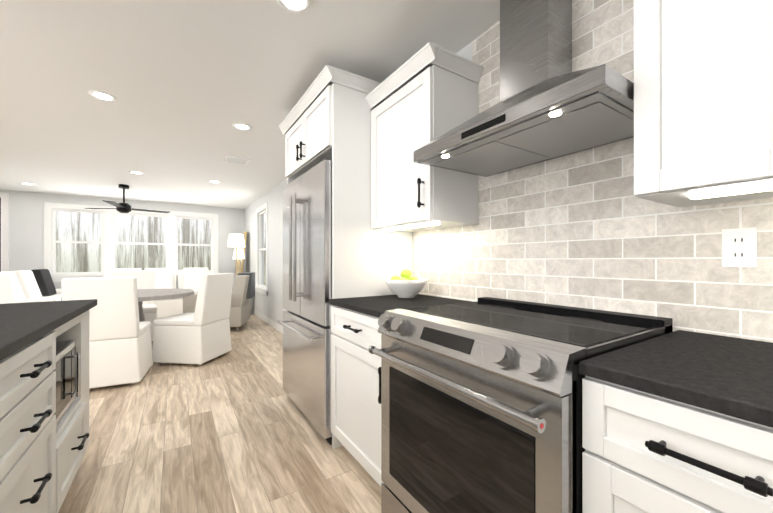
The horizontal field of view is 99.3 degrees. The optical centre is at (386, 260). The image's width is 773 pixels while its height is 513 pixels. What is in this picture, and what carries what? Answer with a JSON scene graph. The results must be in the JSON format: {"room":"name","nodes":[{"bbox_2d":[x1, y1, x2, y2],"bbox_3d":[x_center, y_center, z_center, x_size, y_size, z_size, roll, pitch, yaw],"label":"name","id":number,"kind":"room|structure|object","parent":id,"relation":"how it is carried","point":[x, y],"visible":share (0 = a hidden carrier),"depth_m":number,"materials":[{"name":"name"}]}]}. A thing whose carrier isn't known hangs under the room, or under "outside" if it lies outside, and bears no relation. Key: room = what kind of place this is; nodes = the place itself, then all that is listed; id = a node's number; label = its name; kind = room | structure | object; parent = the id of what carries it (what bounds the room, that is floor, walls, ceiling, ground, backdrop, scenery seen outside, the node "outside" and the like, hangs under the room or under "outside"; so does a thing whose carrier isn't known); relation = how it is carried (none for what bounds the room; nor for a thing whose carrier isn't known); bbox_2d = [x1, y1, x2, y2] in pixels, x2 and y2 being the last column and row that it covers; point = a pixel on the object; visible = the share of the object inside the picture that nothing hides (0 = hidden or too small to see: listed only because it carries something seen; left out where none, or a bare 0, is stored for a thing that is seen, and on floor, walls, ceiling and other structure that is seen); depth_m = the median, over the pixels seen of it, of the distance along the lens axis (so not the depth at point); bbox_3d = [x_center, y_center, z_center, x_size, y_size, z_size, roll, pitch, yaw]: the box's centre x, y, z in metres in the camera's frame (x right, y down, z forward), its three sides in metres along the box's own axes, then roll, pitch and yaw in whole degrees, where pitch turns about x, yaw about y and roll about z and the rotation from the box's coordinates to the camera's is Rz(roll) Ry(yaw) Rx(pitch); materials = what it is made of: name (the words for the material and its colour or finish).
{"room":"dining room and kitchen","nodes":[
{"label":"dining room and kitchen","id":0,"kind":"room"},
{"bbox_2d":[64,315,79,333],"bbox_3d":[-1.883,0.291,1.241,1.000,0.054,0.480,0,0,-33],"label":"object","id":1,"kind":"structure","parent":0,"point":[76,321],"depth_m":1.58,"materials":[{"name":"white wood"}]},
{"bbox_2d":[0,190,244,288],"bbox_3d":[-5.621,-0.047,6.613,5.140,2.400,0.120,0,0,-33],"label":"wall","id":2,"kind":"structure","parent":0,"point":[26,230],"depth_m":6.08,"materials":[{"name":"white paint"}]},
{"bbox_2d":[0,192,8,271],"bbox_3d":[-7.183,-0.023,5.567,1.080,2.350,0.095,0,0,-33],"label":"door frame","id":3,"kind":"structure","parent":2,"relation":"attached to","point":[4,232],"depth_m":5.80,"materials":[{"name":"white wood"}]},
{"bbox_2d":[44,202,218,281],"bbox_3d":[-5.132,-0.337,6.870,2.920,1.480,0.118,0,0,-33],"label":"window","id":4,"kind":"structure","parent":2,"relation":"in","point":[108,243],"depth_m":6.57,"materials":[{"name":"white wood"}]},
{"bbox_2d":[103,267,212,318],"bbox_3d":[-4.478,0.653,6.556,1.900,1.000,0.987,0,0,-33],"label":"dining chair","id":5,"kind":"object","parent":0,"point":[170,278],"depth_m":6.55,"materials":[{"name":"white fabric"}]},
{"bbox_2d":[58,314,380,512],"bbox_3d":[-2.662,1.209,2.023,6.140,0.120,11.800,0,0,-33],"label":"floor","id":6,"kind":"structure","parent":0,"point":[233,430],"depth_m":2.00,"materials":[{"name":"brown wood"}]},
{"bbox_2d":[0,274,14,303],"bbox_3d":[-3.854,0.650,3.519,0.652,1.000,0.568,0,0,-26],"label":"dining chair","id":7,"kind":"object","parent":6,"relation":"on","point":[6,294],"depth_m":3.54,"materials":[{"name":"white fabric"}]},
{"bbox_2d":[0,269,61,302],"bbox_3d":[-5.421,0.652,5.004,0.987,1.000,2.200,0,0,-33],"label":"sofa","id":8,"kind":"object","parent":6,"relation":"on","point":[35,285],"visible":0.33,"depth_m":4.92,"materials":[{"name":"white fabric"}]},
{"bbox_2d":[0,324,63,512],"bbox_3d":[-1.572,0.706,0.775,1.020,0.884,0.640,0,0,-33],"label":"base cabinet","id":9,"kind":"object","parent":6,"relation":"on","point":[42,454],"depth_m":1.07,"materials":[{"name":"white paint"}]},
{"bbox_2d":[64,310,88,397],"bbox_3d":[-2.068,0.706,1.526,1.000,0.884,0.200,0,0,-33],"label":"base cabinet","id":10,"kind":"object","parent":6,"relation":"on","point":[80,333],"depth_m":1.76,"materials":[{"name":"white paint"}]},
{"bbox_2d":[0,299,96,359],"bbox_3d":[-1.049,0.243,-0.053,1.060,0.036,4.020,0,0,-33],"label":"countertop","id":11,"kind":"structure","parent":10,"relation":"on","point":[22,325],"depth_m":1.29,"materials":[{"name":"stone"}]},
{"bbox_2d":[64,390,89,498],"bbox_3d":[-1.875,0.933,1.246,1.020,0.430,0.514,0,0,-33],"label":"base cabinet","id":12,"kind":"object","parent":6,"relation":"on","point":[76,419],"depth_m":1.56,"materials":[{"name":"white paint"}]},
{"bbox_2d":[52,340,80,424],"bbox_3d":[-1.622,0.562,1.409,0.423,0.308,0.440,0,0,-33],"label":"microwave oven","id":13,"kind":"object","parent":12,"relation":"in","point":[68,374],"visible":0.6,"depth_m":1.54,"materials":[{"name":"grey metal"}]},
{"bbox_2d":[61,277,152,388],"bbox_3d":[-2.632,0.650,3.135,0.568,1.000,0.652,0,0,-26],"label":"dining chair","id":14,"kind":"object","parent":6,"relation":"on","point":[120,348],"visible":0.69,"depth_m":2.92,"materials":[{"name":"white fabric"}]},
{"bbox_2d":[61,289,193,321],"bbox_3d":[-3.024,0.771,3.932,1.240,0.760,1.240,0,0,-33],"label":"round dining table","id":15,"kind":"object","parent":6,"relation":"on","point":[151,294],"visible":0.19,"depth_m":3.91,"materials":[{"name":"grey wood"}]},
{"bbox_2d":[111,270,157,342],"bbox_3d":[-3.592,0.651,4.662,0.568,1.000,0.652,0,0,-38],"label":"dining chair","id":16,"kind":"object","parent":6,"relation":"on","point":[145,279],"visible":0.27,"depth_m":4.84,"materials":[{"name":"white fabric"}]},
{"bbox_2d":[152,273,233,365],"bbox_3d":[-2.227,0.650,3.834,0.652,1.000,0.568,0,0,7],"label":"dining chair","id":17,"kind":"object","parent":6,"relation":"on","point":[200,335],"visible":1,"depth_m":3.59,"materials":[{"name":"white fabric"}]},
{"bbox_2d":[183,272,254,330],"bbox_3d":[-2.809,0.685,5.612,0.970,0.935,0.820,0,0,-13],"label":"armchair","id":18,"kind":"object","parent":6,"relation":"on","point":[243,291],"visible":0.6,"depth_m":5.29,"materials":[{"name":"beige fabric"}]},
{"bbox_2d":[227,234,244,275],"bbox_3d":[-3.024,0.313,6.609,0.340,1.680,0.340,0,0,-33],"label":"floor lamp","id":19,"kind":"object","parent":6,"relation":"on","point":[236,240],"visible":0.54,"depth_m":6.49,"materials":[{"name":"beige fabric"}]},
{"bbox_2d":[232,273,253,314],"bbox_3d":[-3.295,0.729,7.268,0.480,0.850,1.030,0,0,-33],"label":"base cabinet","id":20,"kind":"object","parent":6,"relation":"on","point":[251,302],"visible":0.08,"depth_m":6.95,"materials":[{"name":"grey"}]},
{"bbox_2d":[233,249,244,274],"bbox_3d":[-3.178,0.028,7.069,0.250,0.549,0.250,0,0,-33],"label":"light","id":21,"kind":"object","parent":20,"relation":"on","point":[240,253],"visible":0.81,"depth_m":7.01,"materials":[{"name":"beige fabric"}]},
{"bbox_2d":[239,232,246,272],"bbox_3d":[-3.317,-0.171,7.552,0.130,0.949,0.440,0,0,-33],"label":"picture frame","id":22,"kind":"object","parent":20,"relation":"on","point":[243,248],"visible":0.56,"depth_m":7.38,"materials":[{"name":"gold metal"}]},
{"bbox_2d":[277,159,331,444],"bbox_3d":[-0.393,0.267,2.535,0.692,1.765,0.920,0,0,-33],"label":"refrigerator","id":23,"kind":"object","parent":6,"relation":"on","point":[307,251],"visible":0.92,"depth_m":2.22,"materials":[{"name":"grey metal"}]},
{"bbox_2d":[279,64,412,448],"bbox_3d":[-0.360,-0.003,2.557,0.670,2.305,1.056,0,0,-33],"label":"enclosure","id":24,"kind":"object","parent":6,"relation":"on","point":[328,116],"visible":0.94,"depth_m":2.10,"materials":[{"name":"white wood"}]},
{"bbox_2d":[331,305,382,485],"bbox_3d":[0.089,0.707,1.860,0.670,0.884,0.668,0,0,-33],"label":"base cabinet","id":25,"kind":"object","parent":6,"relation":"on","point":[355,398],"visible":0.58,"depth_m":1.70,"materials":[{"name":"white wood"}]},
{"bbox_2d":[329,294,471,317],"bbox_3d":[0.102,0.247,1.869,0.638,0.030,0.668,0,0,-33],"label":"countertop","id":26,"kind":"structure","parent":25,"relation":"on","point":[377,306],"depth_m":1.81,"materials":[{"name":"stone"}]},
{"bbox_2d":[384,269,427,297],"bbox_3d":[0.124,0.143,2.059,0.276,0.177,0.276,0,0,-33],"label":"bowl","id":27,"kind":"object","parent":26,"relation":"on","point":[406,284],"visible":1,"depth_m":1.98,"materials":[{"name":"white ceramic"}]},
{"bbox_2d":[368,297,672,512],"bbox_3d":[0.434,0.670,1.218,0.731,0.955,0.774,0,0,-33],"label":"range","id":28,"kind":"object","parent":6,"relation":"on","point":[481,404],"visible":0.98,"depth_m":0.98,"materials":[{"name":"silver metal"}]},
{"bbox_2d":[582,376,772,512],"bbox_3d":[0.847,0.705,0.722,0.628,0.884,0.495,0,0,-33],"label":"base cabinet","id":29,"kind":"object","parent":6,"relation":"on","point":[644,452],"visible":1,"depth_m":0.61,"materials":[{"name":"white wood"}]},
{"bbox_2d":[579,330,772,427],"bbox_3d":[1.265,0.246,0.066,0.638,0.030,2.052,0,0,-33],"label":"countertop","id":30,"kind":"structure","parent":29,"relation":"on","point":[730,376],"depth_m":0.70,"materials":[{"name":"stone"}]},
{"bbox_2d":[0,0,499,208],"bbox_3d":[-2.662,-1.311,2.026,6.140,0.120,11.800,0,0,-33],"label":"ceiling","id":31,"kind":"structure","parent":0,"point":[187,84],"depth_m":2.25,"materials":[{"name":"white paint"}]},
{"bbox_2d":[88,90,116,101],"bbox_3d":[-2.155,-1.247,2.495,0.170,0.008,0.170,0,0,-33],"label":"recessed light","id":32,"kind":"object","parent":31,"relation":"in","point":[102,95],"visible":1,"depth_m":2.48,"materials":[{"name":"white glass"}]},
{"bbox_2d":[85,184,168,212],"bbox_3d":[-4.271,-1.018,5.400,1.195,0.460,1.140,0,0,-33],"label":"ceiling fan","id":33,"kind":"object","parent":31,"relation":"hanging from","point":[123,207],"visible":1,"depth_m":5.42,"materials":[{"name":"black metal"}]},
{"bbox_2d":[129,171,143,173],"bbox_3d":[-3.554,-1.244,4.663,0.170,0.008,0.170,0,0,-33],"label":"recessed light","id":34,"kind":"object","parent":31,"relation":"in","point":[135,172],"visible":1,"depth_m":4.65,"materials":[{"name":"white"}]},
{"bbox_2d":[224,156,249,164],"bbox_3d":[-1.862,-1.242,4.088,0.260,0.014,0.260,0,0,-33],"label":"ceiling vent","id":35,"kind":"object","parent":31,"relation":"in","point":[236,160],"visible":1,"depth_m":4.07,"materials":[{"name":"white metal"}]},
{"bbox_2d":[232,123,251,130],"bbox_3d":[-1.345,-1.246,3.065,0.170,0.008,0.170,0,0,-33],"label":"recessed light","id":36,"kind":"object","parent":31,"relation":"in","point":[243,126],"visible":1,"depth_m":3.06,"materials":[{"name":"white"}]},
{"bbox_2d":[276,0,311,13],"bbox_3d":[-0.444,-1.248,1.576,0.170,0.008,0.170,0,0,-33],"label":"recessed light","id":37,"kind":"object","parent":31,"relation":"in","point":[298,6],"visible":1,"depth_m":1.61,"materials":[{"name":"white"}]},
{"bbox_2d":[245,42,471,325],"bbox_3d":[-0.452,-0.050,3.450,0.120,2.400,11.040,0,0,-33],"label":"wall","id":38,"kind":"structure","parent":0,"point":[270,305],"depth_m":5.78,"materials":[{"name":"white paint"}]},
{"bbox_2d":[255,202,267,295],"bbox_3d":[-2.412,-0.207,6.410,0.108,1.700,1.020,0,0,-33],"label":"window","id":39,"kind":"structure","parent":38,"relation":"in","point":[261,249],"depth_m":6.73,"materials":[{"name":"white wood"}]},
{"bbox_2d":[252,309,282,333],"bbox_3d":[-1.889,1.097,5.552,0.014,0.110,5.704,0,0,-33],"label":"baseboard","id":40,"kind":"structure","parent":38,"relation":"attached to","point":[273,324],"depth_m":5.85,"materials":[{"name":"white wood"}]},
{"bbox_2d":[365,42,483,231],"bbox_3d":[0.196,-0.623,1.953,0.390,0.867,0.634,0,0,-33],"label":"upper cabinet","id":41,"kind":"object","parent":38,"relation":"attached to","point":[426,93],"visible":0.94,"depth_m":1.77,"materials":[{"name":"white wood"}]},
{"bbox_2d":[413,0,633,176],"bbox_3d":[0.548,-0.847,1.311,0.496,0.807,0.804,0,0,-33],"label":"range hood","id":42,"kind":"object","parent":38,"relation":"attached to","point":[550,105],"visible":0.88,"depth_m":1.29,"materials":[{"name":"silver metal"}]},
{"bbox_2d":[413,0,772,342],"bbox_3d":[1.306,-0.492,0.603,0.010,1.519,4.108,0,0,-33],"label":"backsplash","id":43,"kind":"structure","parent":38,"relation":"attached to","point":[588,229],"depth_m":1.31,"materials":[{"name":"beige tile"}]},
{"bbox_2d":[634,0,772,206],"bbox_3d":[1.015,-0.580,0.722,0.348,0.805,0.679,0,0,-33],"label":"upper cabinet","id":44,"kind":"object","parent":38,"relation":"attached to","point":[703,102],"visible":1,"depth_m":0.79,"materials":[{"name":"white wood"}]},
{"bbox_2d":[722,227,756,266],"bbox_3d":[1.052,-0.037,0.980,0.008,0.116,0.072,0,0,-33],"label":"electrical outlet plate","id":45,"kind":"object","parent":38,"relation":"attached to","point":[739,247],"visible":1,"depth_m":0.98,"materials":[{"name":"white plastic"}]},
{"label":"outside","id":46,"kind":"structure","parent":0,"visible":0},
{"bbox_2d":[56,211,265,284],"bbox_3d":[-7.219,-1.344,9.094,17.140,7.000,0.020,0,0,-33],"label":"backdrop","id":47,"kind":"structure","parent":46,"point":[76,257],"depth_m":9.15,"materials":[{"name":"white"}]}
]}

